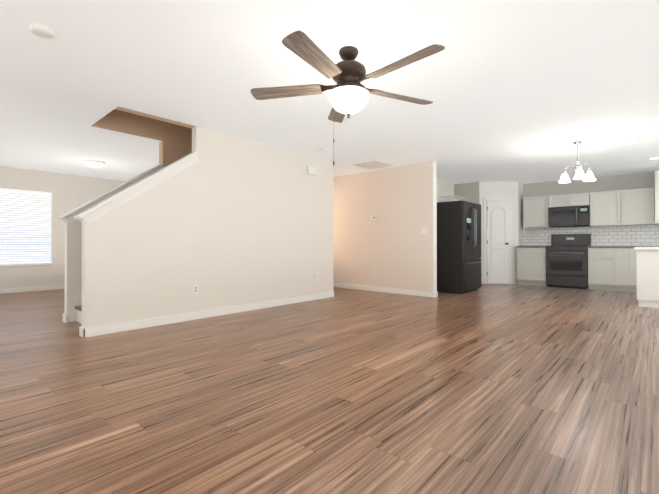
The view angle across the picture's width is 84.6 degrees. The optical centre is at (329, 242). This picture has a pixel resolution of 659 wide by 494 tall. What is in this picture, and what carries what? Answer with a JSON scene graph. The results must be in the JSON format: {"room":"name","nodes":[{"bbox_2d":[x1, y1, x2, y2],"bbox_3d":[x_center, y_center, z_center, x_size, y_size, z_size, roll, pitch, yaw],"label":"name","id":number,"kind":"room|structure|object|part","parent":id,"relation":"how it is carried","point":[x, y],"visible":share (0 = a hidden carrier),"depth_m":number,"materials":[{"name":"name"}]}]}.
{"room":"living room","nodes":[
{"label":"living room","id":0,"kind":"room"},
{"bbox_2d":[0,166,125,288],"bbox_3d":[-4.195,-0.220,9.377,0.120,2.440,11.670,0,0,42],"label":"wall","id":1,"kind":"structure","parent":0,"point":[70,192],"depth_m":7.56,"materials":[{"name":"white paint"}]},
{"bbox_2d":[0,191,53,266],"bbox_3d":[-6.096,-0.284,7.226,0.140,1.515,0.950,0,0,42],"label":"window","id":2,"kind":"structure","parent":1,"relation":"in","point":[24,225],"depth_m":7.27,"materials":[{"name":"white plastic"}]},
{"bbox_2d":[0,188,51,264],"bbox_3d":[-6.096,-0.299,7.227,0.050,1.481,0.880,0,0,42],"label":"window blinds","id":3,"kind":"object","parent":2,"relation":"attached to","point":[42,232],"visible":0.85,"depth_m":7.24,"materials":[{"name":"white plastic"}]},
{"bbox_2d":[0,284,63,293],"bbox_3d":[-5.460,0.944,7.858,0.016,0.095,7.670,0,0,42],"label":"baseboard","id":4,"kind":"structure","parent":1,"relation":"attached to","point":[51,287],"depth_m":7.26,"materials":[{"name":"white wood"}]},
{"bbox_2d":[64,141,191,322],"bbox_3d":[-1.962,-0.239,5.830,0.120,2.440,3.770,0,0,42],"label":"wall","id":5,"kind":"structure","parent":0,"point":[169,153],"depth_m":4.45,"materials":[{"name":"white paint"}]},
{"bbox_2d":[63,313,66,321],"bbox_3d":[-2.011,0.933,5.857,0.036,0.095,3.786,0,0,42],"label":"baseboard","id":6,"kind":"structure","parent":5,"relation":"attached to","point":[64,315],"depth_m":4.39,"materials":[{"name":"white wood"}]},
{"bbox_2d":[75,292,81,321],"bbox_3d":[-1.940,-0.474,5.751,0.014,2.908,3.520,0,0,42],"label":"trim","id":7,"kind":"structure","parent":5,"relation":"attached to","point":[78,300],"depth_m":4.44,"materials":[{"name":"white wood"}]},
{"bbox_2d":[58,163,163,222],"bbox_3d":[-2.848,-0.684,4.845,0.190,0.919,1.242,0,0,42],"label":"cap","id":8,"kind":"object","parent":5,"relation":"attached to","point":[70,216],"visible":0.75,"depth_m":4.70,"materials":[{"name":"white wood"}]},
{"bbox_2d":[82,106,332,327],"bbox_3d":[-1.577,-1.571,5.533,1.100,5.100,3.950,0,0,42],"label":"wall","id":9,"kind":"structure","parent":0,"point":[226,220],"depth_m":4.78,"materials":[{"name":"white paint"}]},
{"bbox_2d":[74,151,199,223],"bbox_3d":[-2.138,-0.666,4.168,0.190,0.962,1.302,0,0,42],"label":"cap","id":10,"kind":"object","parent":9,"relation":"attached to","point":[108,205],"visible":1,"depth_m":4.04,"materials":[{"name":"white wood"}]},
{"bbox_2d":[193,284,197,293],"bbox_3d":[-1.688,0.594,4.566,0.008,0.116,0.072,0,0,42],"label":"outlet","id":11,"kind":"object","parent":9,"relation":"attached to","point":[195,289],"visible":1,"depth_m":4.56,"materials":[{"name":"white plastic"}]},
{"bbox_2d":[81,292,333,337],"bbox_3d":[-1.218,0.929,5.106,0.046,0.095,3.846,0,0,42],"label":"baseboard","id":12,"kind":"structure","parent":9,"relation":"attached to","point":[114,328],"depth_m":4.49,"materials":[{"name":"white wood"}]},
{"bbox_2d":[307,166,316,175],"bbox_3d":[-0.297,-1.203,6.109,0.034,0.130,0.200,0,0,42],"label":"door chime","id":13,"kind":"object","parent":9,"relation":"attached to","point":[311,170],"visible":1,"depth_m":6.09,"materials":[{"name":"white plastic"}]},
{"bbox_2d":[0,284,658,493],"bbox_3d":[0.551,1.007,5.114,13.070,0.060,11.870,0,0,42],"label":"floor","id":14,"kind":"structure","parent":0,"point":[506,389],"depth_m":2.23,"materials":[{"name":"brown wood"}]},
{"bbox_2d":[74,306,81,323],"bbox_3d":[-1.691,-0.257,5.399,0.856,2.470,3.340,0,0,42],"label":"stairs","id":15,"kind":"structure","parent":14,"relation":"on","point":[79,314],"depth_m":4.37,"materials":[{"name":"white wood"}]},
{"bbox_2d":[437,195,481,293],"bbox_3d":[2.534,0.038,7.459,0.960,1.904,0.940,0,0,42],"label":"fridge","id":16,"kind":"object","parent":14,"relation":"on","point":[459,261],"depth_m":7.04,"materials":[{"name":"black metal"}]},
{"bbox_3d":[2.516,-0.853,7.413,0.368,0.122,0.708,0,0,42],"label":"items on top of the fridge","id":17,"kind":"part","parent":16,"relation":"part of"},
{"bbox_2d":[517,246,546,285],"bbox_3d":[4.812,0.540,8.518,0.595,0.910,0.662,0,0,42],"label":"base cabinet","id":18,"kind":"object","parent":14,"relation":"on","point":[531,265],"visible":0.96,"depth_m":8.29,"materials":[{"name":"white paint"}]},
{"bbox_2d":[546,234,590,288],"bbox_3d":[5.296,0.403,8.035,0.756,1.180,0.727,0,0,42],"label":"range","id":19,"kind":"object","parent":14,"relation":"on","point":[566,260],"visible":0.98,"depth_m":7.86,"materials":[{"name":"black metal"}]},
{"bbox_2d":[588,246,607,289],"bbox_3d":[5.799,0.555,7.648,0.494,0.870,0.631,0,0,42],"label":"base cabinet","id":20,"kind":"object","parent":14,"relation":"on","point":[597,255],"depth_m":7.48,"materials":[{"name":"white paint"}]},
{"bbox_2d":[608,246,623,290],"bbox_3d":[6.024,0.554,7.446,0.347,0.870,0.631,0,0,42],"label":"base cabinet","id":21,"kind":"object","parent":14,"relation":"on","point":[612,268],"depth_m":7.28,"materials":[{"name":"white paint"}]},
{"bbox_2d":[624,246,655,291],"bbox_3d":[6.277,0.553,7.219,0.567,0.870,0.631,0,0,42],"label":"base cabinet","id":22,"kind":"object","parent":14,"relation":"on","point":[630,256],"depth_m":7.13,"materials":[{"name":"white paint"}]},
{"bbox_2d":[636,251,658,307],"bbox_3d":[5.865,0.544,5.134,2.280,0.864,0.970,0,0,42],"label":"kitchen island","id":23,"kind":"object","parent":14,"relation":"on","point":[647,276],"depth_m":5.45,"materials":[{"name":"white wood"}]},
{"bbox_2d":[634,247,658,250],"bbox_3d":[5.865,0.092,5.137,2.340,0.040,1.030,0,0,42],"label":"island countertop","id":24,"kind":"structure","parent":23,"relation":"on","point":[635,248],"depth_m":5.44,"materials":[{"name":"white stone"}]},
{"bbox_2d":[0,0,658,184],"bbox_3d":[0.551,-1.613,5.129,13.070,0.300,11.870,0,0,42],"label":"ceiling","id":25,"kind":"structure","parent":0,"point":[525,91],"depth_m":3.36,"materials":[{"name":"white paint"}]},
{"bbox_2d":[29,24,54,38],"bbox_3d":[-1.997,-1.459,2.517,0.140,0.038,0.140,0,0,42],"label":"smoke detector","id":26,"kind":"object","parent":25,"relation":"attached to","point":[41,31],"visible":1,"depth_m":2.49,"materials":[{"name":"white plastic"}]},
{"bbox_2d":[85,161,103,167],"bbox_3d":[-4.273,-1.393,6.585,0.300,0.080,0.300,0,0,42],"label":"dome ceiling light","id":27,"kind":"object","parent":25,"relation":"attached to","point":[94,164],"visible":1,"depth_m":6.50,"materials":[{"name":"white glass"}]},
{"bbox_2d":[251,30,444,122],"bbox_3d":[0.169,-1.238,2.753,1.485,0.478,1.517,0,0,42],"label":"ceiling fan","id":28,"kind":"object","parent":25,"relation":"attached to","point":[348,70],"depth_m":2.68,"materials":[{"name":"brown wood"}]},
{"bbox_3d":[0.148,-1.074,2.795,0.320,0.152,0.320,0,0,42],"label":"fan light bowl","id":29,"kind":"part","parent":28,"relation":"part of","materials":[{"name":"white glass"}]},
{"bbox_2d":[352,160,392,169],"bbox_3d":[0.814,-1.448,6.806,0.520,0.012,0.580,0,0,42],"label":"ceiling vent","id":30,"kind":"object","parent":25,"relation":"in","point":[373,164],"visible":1,"depth_m":6.76,"materials":[{"name":"white metal"}]},
{"bbox_2d":[558,140,595,182],"bbox_3d":[3.572,-1.179,5.256,0.453,0.567,0.453,0,0,42],"label":"pendant chandelier","id":31,"kind":"object","parent":25,"relation":"hanging from","point":[577,165],"depth_m":5.24,"materials":[{"name":"white glass"}]},
{"bbox_3d":[3.572,-0.958,5.255,0.453,0.125,0.453,0,0,42],"label":"chandelier shades","id":32,"kind":"part","parent":31,"relation":"part of","materials":[{"name":"white glass"}]},
{"bbox_2d":[333,161,432,291],"bbox_3d":[-0.490,-0.224,8.640,6.380,2.440,0.120,0,0,42],"label":"wall","id":33,"kind":"structure","parent":0,"point":[392,246],"depth_m":7.13,"materials":[{"name":"beige paint"}]},
{"bbox_2d":[371,215,377,220],"bbox_3d":[0.904,-0.481,7.292,0.140,0.110,0.028,0,0,42],"label":"thermostat","id":34,"kind":"object","parent":33,"relation":"attached to","point":[374,218],"visible":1,"depth_m":7.27,"materials":[{"name":"white plastic"}]},
{"bbox_2d":[333,283,434,297],"bbox_3d":[-0.513,0.948,8.563,6.380,0.095,0.016,0,0,42],"label":"baseboard","id":35,"kind":"structure","parent":33,"relation":"attached to","point":[349,286],"depth_m":7.09,"materials":[{"name":"white wood"}]},
{"bbox_2d":[421,228,426,233],"bbox_3d":[1.714,-0.205,6.575,0.115,0.116,0.010,0,0,42],"label":"light switch","id":36,"kind":"object","parent":33,"relation":"attached to","point":[423,230],"visible":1,"depth_m":6.57,"materials":[{"name":"white plastic"}]},
{"bbox_2d":[433,161,436,291],"bbox_3d":[1.890,-0.236,6.506,0.014,2.440,0.132,0,0,42],"label":"trim","id":37,"kind":"structure","parent":33,"relation":"attached to","point":[434,226],"depth_m":6.50,"materials":[{"name":"white wood"}]},
{"bbox_2d":[437,180,453,201],"bbox_3d":[2.584,-0.225,8.550,0.120,2.440,3.850,0,0,42],"label":"wall","id":38,"kind":"structure","parent":0,"point":[445,189],"depth_m":8.64,"materials":[{"name":"white paint"}]},
{"bbox_2d":[454,182,522,283],"bbox_3d":[3.961,-0.222,9.022,1.300,2.440,1.070,0,0,42],"label":"wall","id":39,"kind":"structure","parent":0,"point":[476,192],"depth_m":8.66,"materials":[{"name":"grey paint"}]},
{"bbox_2d":[484,198,511,283],"bbox_3d":[4.018,-0.031,8.643,0.678,2.054,0.020,0,0,-1],"label":"door frame","id":40,"kind":"structure","parent":39,"relation":"attached to","point":[485,227],"depth_m":8.63,"materials":[{"name":"white wood"}]},
{"bbox_2d":[487,201,509,283],"bbox_3d":[4.017,-0.003,8.607,0.544,1.973,0.084,0,0,-1],"label":"pantry door","id":41,"kind":"structure","parent":39,"relation":"in","point":[498,251],"depth_m":8.62,"materials":[{"name":"white wood"}]},
{"bbox_2d":[523,171,654,226],"bbox_3d":[6.536,-0.230,7.512,7.150,2.440,0.120,0,0,42],"label":"wall","id":42,"kind":"structure","parent":0,"point":[638,180],"depth_m":8.02,"materials":[{"name":"grey paint"}]},
{"bbox_2d":[523,196,551,227],"bbox_3d":[4.935,-0.707,8.609,0.525,0.725,0.372,0,0,42],"label":"upper cabinet","id":43,"kind":"object","parent":42,"relation":"attached to","point":[535,212],"visible":1,"depth_m":8.50,"materials":[{"name":"white paint"}]},
{"bbox_2d":[549,193,589,207],"bbox_3d":[5.418,-0.934,8.177,0.766,0.275,0.372,0,0,42],"label":"upper cabinet","id":44,"kind":"object","parent":42,"relation":"attached to","point":[570,200],"visible":1,"depth_m":8.04,"materials":[{"name":"white paint"}]},
{"bbox_2d":[548,206,589,226],"bbox_3d":[5.396,-0.566,8.149,0.760,0.431,0.440,0,0,42],"label":"microwave","id":45,"kind":"object","parent":44,"relation":"attached to","point":[577,216],"visible":0.98,"depth_m":8.01,"materials":[{"name":"black metal"}]},
{"bbox_2d":[523,225,658,245],"bbox_3d":[6.941,-0.125,7.064,5.750,0.465,0.006,0,0,42],"label":"backsplash","id":46,"kind":"structure","parent":42,"relation":"attached to","point":[640,235],"depth_m":7.88,"materials":[{"name":"tile"}]},
{"bbox_2d":[590,187,654,226],"bbox_3d":[6.094,-0.712,7.570,1.041,0.725,0.372,0,0,42],"label":"upper cabinet","id":47,"kind":"object","parent":42,"relation":"attached to","point":[630,207],"visible":1,"depth_m":7.43,"materials":[{"name":"white paint"}]},
{"bbox_2d":[655,170,658,224],"bbox_3d":[6.736,-0.864,6.814,0.916,1.020,0.642,0,0,42],"label":"upper cabinet","id":48,"kind":"object","parent":42,"relation":"attached to","point":[656,197],"visible":1,"depth_m":6.88,"materials":[{"name":"white paint"}]}
]}

